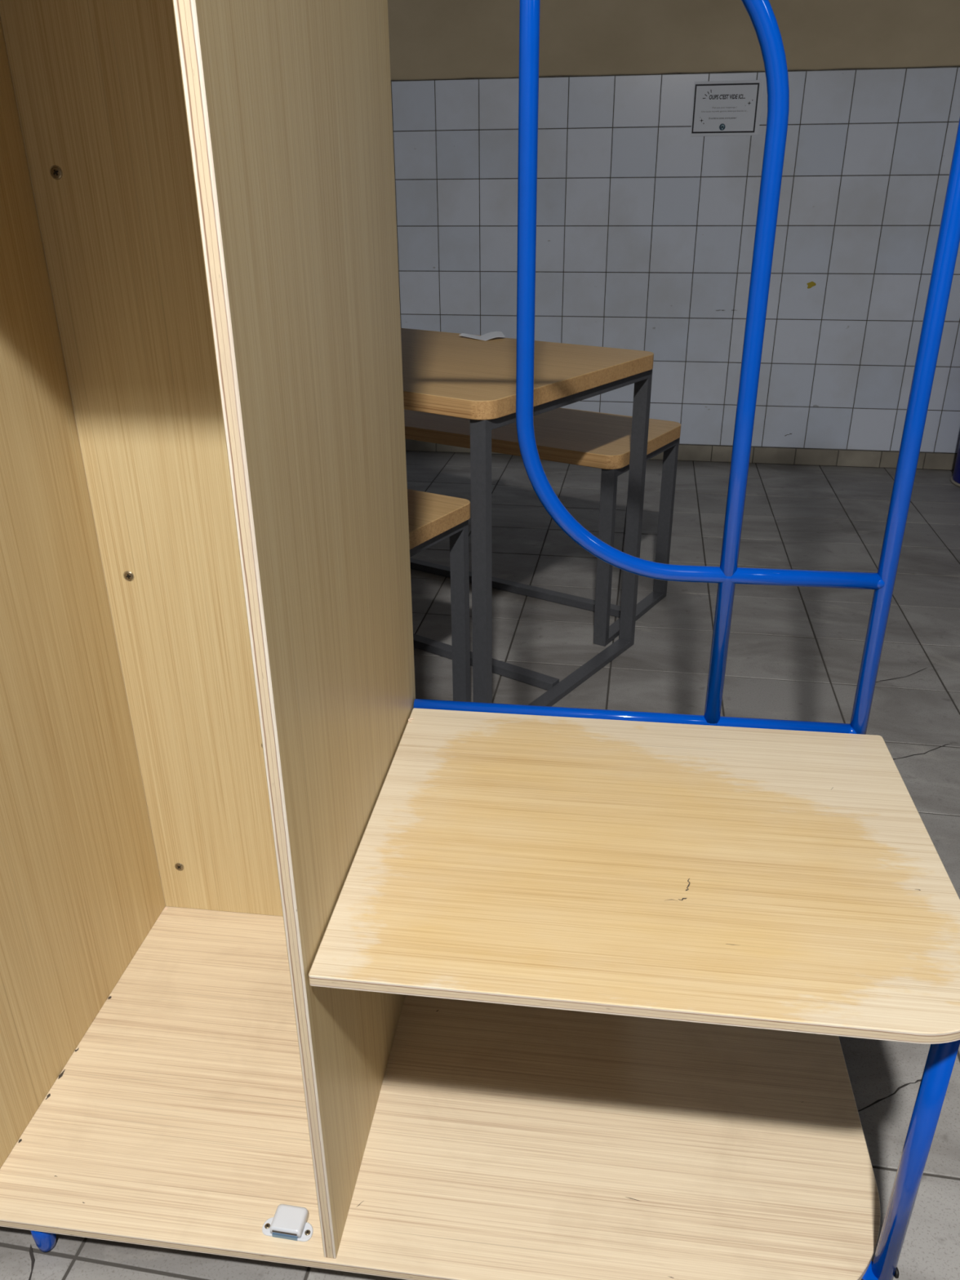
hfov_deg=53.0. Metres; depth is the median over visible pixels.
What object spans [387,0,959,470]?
wall
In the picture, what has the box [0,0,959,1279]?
shelving unit
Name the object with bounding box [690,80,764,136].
notice
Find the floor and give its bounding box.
[0,450,959,1279]
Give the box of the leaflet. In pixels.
[458,331,505,340]
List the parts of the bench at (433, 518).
seat, leg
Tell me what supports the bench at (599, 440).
on the floor
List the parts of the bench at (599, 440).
seat, leg, leg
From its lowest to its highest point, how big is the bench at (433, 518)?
0.583 m
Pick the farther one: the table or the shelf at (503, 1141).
the table
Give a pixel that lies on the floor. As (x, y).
(795, 653)
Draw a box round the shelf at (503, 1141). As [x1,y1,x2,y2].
[0,906,880,1279]
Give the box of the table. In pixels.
[400,328,653,706]
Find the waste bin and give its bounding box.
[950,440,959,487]
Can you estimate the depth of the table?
2.35 m
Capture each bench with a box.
[404,407,680,646]
[407,488,470,702]
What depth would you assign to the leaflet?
2.80 m

